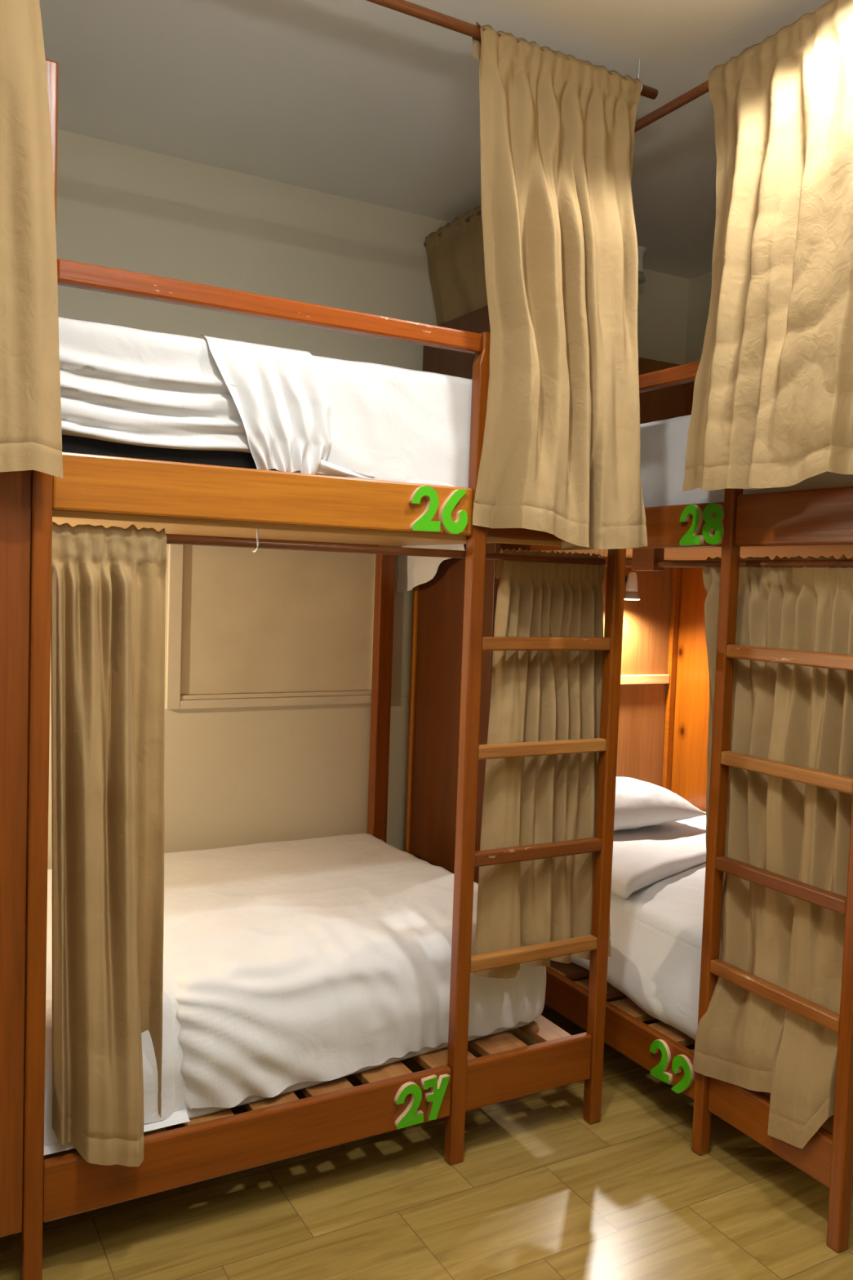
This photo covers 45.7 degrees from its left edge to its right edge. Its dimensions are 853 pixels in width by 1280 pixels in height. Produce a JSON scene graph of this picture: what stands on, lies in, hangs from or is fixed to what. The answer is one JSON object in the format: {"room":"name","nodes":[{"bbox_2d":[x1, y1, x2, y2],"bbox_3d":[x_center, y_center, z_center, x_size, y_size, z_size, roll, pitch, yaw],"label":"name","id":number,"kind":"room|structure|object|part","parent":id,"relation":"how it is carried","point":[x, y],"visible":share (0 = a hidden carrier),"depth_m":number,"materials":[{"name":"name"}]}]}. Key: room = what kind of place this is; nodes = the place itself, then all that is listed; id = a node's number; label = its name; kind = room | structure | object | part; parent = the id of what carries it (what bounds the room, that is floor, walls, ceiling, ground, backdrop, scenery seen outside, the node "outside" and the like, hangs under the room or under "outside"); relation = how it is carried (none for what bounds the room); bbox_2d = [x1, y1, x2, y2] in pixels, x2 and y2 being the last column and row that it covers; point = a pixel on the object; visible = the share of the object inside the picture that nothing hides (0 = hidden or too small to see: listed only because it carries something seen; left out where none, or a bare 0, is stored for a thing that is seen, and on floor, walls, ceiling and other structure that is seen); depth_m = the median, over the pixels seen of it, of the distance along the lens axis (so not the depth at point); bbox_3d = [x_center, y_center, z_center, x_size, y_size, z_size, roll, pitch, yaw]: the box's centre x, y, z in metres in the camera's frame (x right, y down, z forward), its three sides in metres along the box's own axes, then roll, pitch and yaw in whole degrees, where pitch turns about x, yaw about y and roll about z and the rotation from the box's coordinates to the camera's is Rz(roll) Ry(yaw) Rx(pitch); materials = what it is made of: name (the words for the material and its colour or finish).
{"room":"dormitory","nodes":[
{"label":"dormitory","id":0,"kind":"room"},
{"bbox_2d":[47,128,688,869],"bbox_3d":[-0.908,-0.139,2.822,4.350,2.560,0.100,0,4,-29],"label":"wall","id":1,"kind":"structure","parent":0,"point":[239,775],"depth_m":2.99,"materials":[{"name":"beige paint"}]},
{"bbox_2d":[165,543,387,709],"bbox_3d":[-0.427,-0.198,3.021,0.687,0.792,0.016,0,4,-29],"label":"window","id":2,"kind":"structure","parent":1,"relation":"in","point":[289,623],"depth_m":3.01,"materials":[{"name":"beige paint"}]},
{"bbox_2d":[391,695,408,697],"bbox_3d":[-0.071,0.181,3.257,0.163,0.003,0.002,0,4,-29],"label":"trim","id":3,"kind":"structure","parent":1,"relation":"attached to","point":[396,695],"depth_m":3.25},
{"bbox_2d":[0,960,852,1279],"bbox_3d":[0.070,1.241,0.969,4.250,0.080,4.260,0,4,-29],"label":"floor","id":4,"kind":"structure","parent":0,"point":[539,1191],"depth_m":2.03,"materials":[{"name":"brown wood"}]},
{"bbox_2d":[0,58,626,1279],"bbox_3d":[-0.576,0.059,2.334,1.772,2.082,1.040,0,4,-29],"label":"bunk bed","id":5,"kind":"object","parent":4,"relation":"on","point":[194,504],"visible":0.75,"depth_m":1.95,"materials":[{"name":"brown wood"}]},
{"bbox_3d":[-0.890,0.046,1.592,0.498,1.970,0.018,0,4,-29],"label":"panel","id":6,"kind":"part","parent":5,"relation":"part of","materials":[{"name":"brown wood"}]},
{"bbox_3d":[-0.659,0.091,1.722,0.032,2.082,0.032,0,4,-29],"label":"post","id":7,"kind":"part","parent":5,"relation":"part of","materials":[{"name":"brown wood"}]},
{"bbox_2d":[50,521,166,1166],"bbox_3d":[-0.558,0.360,1.793,0.212,1.130,0.138,0,4,-29],"label":"curtain","id":8,"kind":"object","parent":5,"relation":"hanging from","point":[108,584],"visible":1,"depth_m":1.78,"materials":[{"name":"fabric"}]},
{"bbox_2d":[252,528,258,552],"bbox_3d":[-0.323,-0.192,1.917,0.006,0.054,0.020,0,4,-34],"label":"hook","id":9,"kind":"object","parent":5,"relation":"on","point":[257,530],"visible":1,"depth_m":1.91,"materials":[{"name":"white metal"}]},
{"bbox_2d":[57,316,471,488],"bbox_3d":[-0.566,-0.433,2.295,1.673,0.317,0.986,0,4,-29],"label":"blanket","id":10,"kind":"object","parent":5,"relation":"on","point":[126,392],"visible":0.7,"depth_m":1.89,"materials":[{"name":"white fabric"}]},
{"bbox_3d":[-0.256,-0.614,1.894,0.836,0.039,0.028,0,4,-29],"label":"guard rail","id":11,"kind":"part","parent":5,"relation":"part of","materials":[{"name":"red wood"}]},
{"bbox_2d":[44,833,546,1155],"bbox_3d":[-0.619,0.754,2.379,1.666,0.272,1.008,0,4,-29],"label":"blanket","id":12,"kind":"object","parent":5,"relation":"on","point":[295,965],"visible":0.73,"depth_m":2.19,"materials":[{"name":"white fabric"}]},
{"bbox_3d":[-0.124,-0.183,2.043,1.245,0.017,0.028,0,4,-30],"label":"curtain rod","id":13,"kind":"part","parent":5,"relation":"part of","materials":[{"name":"brown wood"}]},
{"bbox_3d":[-0.149,0.394,3.170,0.050,1.350,0.045,0,4,-29],"label":"post","id":14,"kind":"part","parent":5,"relation":"part of","materials":[{"name":"brown wood"}]},
{"bbox_2d":[396,543,465,592],"bbox_3d":[0.005,-0.221,3.029,0.026,0.167,0.389,0,4,-29],"label":"sheet corner","id":15,"kind":"object","parent":5,"relation":"hanging from","point":[413,571],"visible":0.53,"depth_m":3.07,"materials":[{"name":"white fabric"}]},
{"bbox_3d":[0.089,0.247,2.151,0.034,1.772,0.031,0,4,-29],"label":"post","id":16,"kind":"part","parent":5,"relation":"part of","materials":[{"name":"brown wood"}]},
{"bbox_2d":[473,547,610,978],"bbox_3d":[0.286,0.277,2.317,0.384,0.965,0.065,0,4,-29],"label":"curtain","id":17,"kind":"object","parent":5,"relation":"hanging from","point":[536,695],"visible":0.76,"depth_m":2.29,"materials":[{"name":"fabric"}]},
{"bbox_3d":[0.420,0.248,2.337,0.032,1.772,0.031,0,4,-29],"label":"post","id":18,"kind":"part","parent":5,"relation":"part of","materials":[{"name":"brown wood"}]},
{"bbox_2d":[404,305,852,1253],"bbox_3d":[0.796,0.098,2.769,1.052,2.050,1.590,0,4,-29],"label":"bunk bed","id":19,"kind":"object","parent":4,"relation":"on","point":[663,731],"visible":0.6,"depth_m":2.50,"materials":[{"name":"brown wood"}]},
{"bbox_3d":[0.077,0.018,3.011,0.018,1.933,0.456,0,4,-29],"label":"panel","id":20,"kind":"part","parent":19,"relation":"part of","materials":[{"name":"brown wood"}]},
{"bbox_3d":[0.448,0.001,3.400,1.009,1.950,0.015,0,4,-29],"label":"panel","id":21,"kind":"part","parent":19,"relation":"part of","materials":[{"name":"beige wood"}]},
{"bbox_2d":[624,572,639,600],"bbox_3d":[0.692,-0.184,3.459,0.058,0.096,0.087,0,4,-29],"label":"reading lamp","id":22,"kind":"object","parent":19,"relation":"attached to","point":[631,580],"visible":0.8,"depth_m":3.43,"materials":[{"name":"white plastic"}]},
{"bbox_2d":[571,862,706,1039],"bbox_3d":[0.837,0.792,2.808,0.879,0.261,1.460,0,4,-29],"label":"mattress","id":23,"kind":"object","parent":19,"relation":"on","point":[655,960],"visible":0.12,"depth_m":2.52,"materials":[{"name":"white fabric"}]},
{"bbox_2d":[611,811,706,898],"bbox_3d":[0.690,0.620,3.125,0.826,0.062,0.729,0,4,-29],"label":"sheet","id":24,"kind":"object","parent":23,"relation":"on","point":[642,856],"visible":0.34,"depth_m":2.91,"materials":[{"name":"white fabric"}]},
{"bbox_2d":[613,776,706,831],"bbox_3d":[0.530,0.517,3.220,0.657,0.147,0.383,0,4,-29],"label":"pillow","id":25,"kind":"object","parent":24,"relation":"on","point":[638,803],"visible":0.38,"depth_m":3.15,"materials":[{"name":"white fabric"}]},
{"bbox_3d":[0.439,0.139,3.387,0.979,0.033,0.016,0,4,-29],"label":"panel rail","id":26,"kind":"part","parent":19,"relation":"part of","materials":[{"name":"brown wood"}]},
{"bbox_3d":[0.402,-0.634,2.655,0.028,0.039,1.084,0,4,-29],"label":"guard rail","id":27,"kind":"part","parent":19,"relation":"part of","materials":[{"name":"red wood"}]},
{"bbox_3d":[1.267,0.079,2.988,0.017,1.895,1.513,0,4,-29],"label":"panel","id":28,"kind":"part","parent":19,"relation":"part of","materials":[{"name":"orange wood"}]},
{"bbox_3d":[0.644,0.263,2.219,0.031,1.772,0.028,0,4,-29],"label":"post","id":29,"kind":"part","parent":19,"relation":"part of","materials":[{"name":"brown wood"}]},
{"bbox_3d":[0.518,-0.192,2.555,0.017,0.017,1.490,0,4,-29],"label":"curtain rod","id":30,"kind":"part","parent":19,"relation":"part of","materials":[{"name":"brown wood"}]},
{"bbox_2d":[640,414,852,506],"bbox_3d":[0.878,-0.399,2.742,0.873,0.297,1.454,0,4,-29],"label":"mattress","id":31,"kind":"object","parent":19,"relation":"on","point":[664,442],"visible":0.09,"depth_m":2.43,"materials":[{"name":"white fabric"}]},
{"bbox_2d":[693,554,852,1148],"bbox_3d":[0.716,0.412,2.144,0.108,1.186,0.486,0,4,-29],"label":"curtain","id":32,"kind":"object","parent":19,"relation":"hanging from","point":[798,715],"visible":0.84,"depth_m":2.10,"materials":[{"name":"fabric"}]},
{"bbox_3d":[0.822,0.286,1.902,0.031,1.772,0.030,0,4,-29],"label":"post","id":33,"kind":"part","parent":19,"relation":"part of","materials":[{"name":"brown wood"}]},
{"bbox_2d":[39,0,830,279],"bbox_3d":[0.155,-1.234,0.831,4.250,0.080,4.260,0,4,-29],"label":"ceiling","id":34,"kind":"structure","parent":0,"point":[362,100],"depth_m":2.35,"materials":[{"name":"white paint"}]},
{"bbox_2d":[365,0,657,99],"bbox_3d":[-0.849,-1.224,1.458,3.094,0.078,0.027,0,4,-29],"label":"curtain rod","id":35,"kind":"object","parent":34,"relation":"attached to","point":[404,6],"visible":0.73,"depth_m":1.94,"materials":[{"name":"brown wood"}]},
{"bbox_2d":[0,0,62,478],"bbox_3d":[-0.794,-0.741,1.504,0.496,0.956,0.066,0,4,-29],"label":"curtain","id":36,"kind":"object","parent":35,"relation":"hanging from","point":[31,433],"visible":1,"depth_m":1.59,"materials":[{"name":"fabric"}]},
{"bbox_2d":[472,22,647,550],"bbox_3d":[0.286,-0.703,2.102,0.443,1.024,0.129,0,4,-29],"label":"curtain","id":37,"kind":"object","parent":35,"relation":"hanging from","point":[561,456],"visible":1,"depth_m":2.08,"materials":[{"name":"fabric"}]},
{"bbox_2d":[423,80,709,247],"bbox_3d":[0.578,-1.205,2.162,0.027,0.098,2.360,0,4,-29],"label":"curtain rod","id":38,"kind":"object","parent":34,"relation":"attached to","point":[699,91],"visible":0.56,"depth_m":2.23,"materials":[{"name":"brown wood"}]},
{"bbox_2d":[425,205,488,325],"bbox_3d":[0.168,-1.089,2.909,0.047,0.340,0.645,0,4,-29],"label":"curtain","id":39,"kind":"object","parent":38,"relation":"hanging from","point":[455,257],"visible":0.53,"depth_m":3.03,"materials":[{"name":"fabric"}]},
{"bbox_2d":[682,0,852,491],"bbox_3d":[0.729,-0.730,1.838,0.080,0.897,0.706,0,4,-29],"label":"curtain","id":40,"kind":"object","parent":38,"relation":"hanging from","point":[772,406],"visible":1,"depth_m":1.93,"materials":[{"name":"fabric"}]},
{"bbox_2d":[637,245,646,284],"bbox_3d":[0.711,-1.262,3.410,0.058,0.111,0.058,0,4,-29],"label":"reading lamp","id":41,"kind":"object","parent":34,"relation":"attached to","point":[642,250],"visible":0.51,"depth_m":3.39,"materials":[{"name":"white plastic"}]},
{"bbox_2d":[684,271,711,415],"bbox_3d":[2.009,0.009,1.964,0.100,2.560,4.260,0,4,-29],"label":"wall","id":42,"kind":"structure","parent":0,"point":[700,286],"depth_m":3.69,"materials":[{"name":"beige paint"}]}
]}

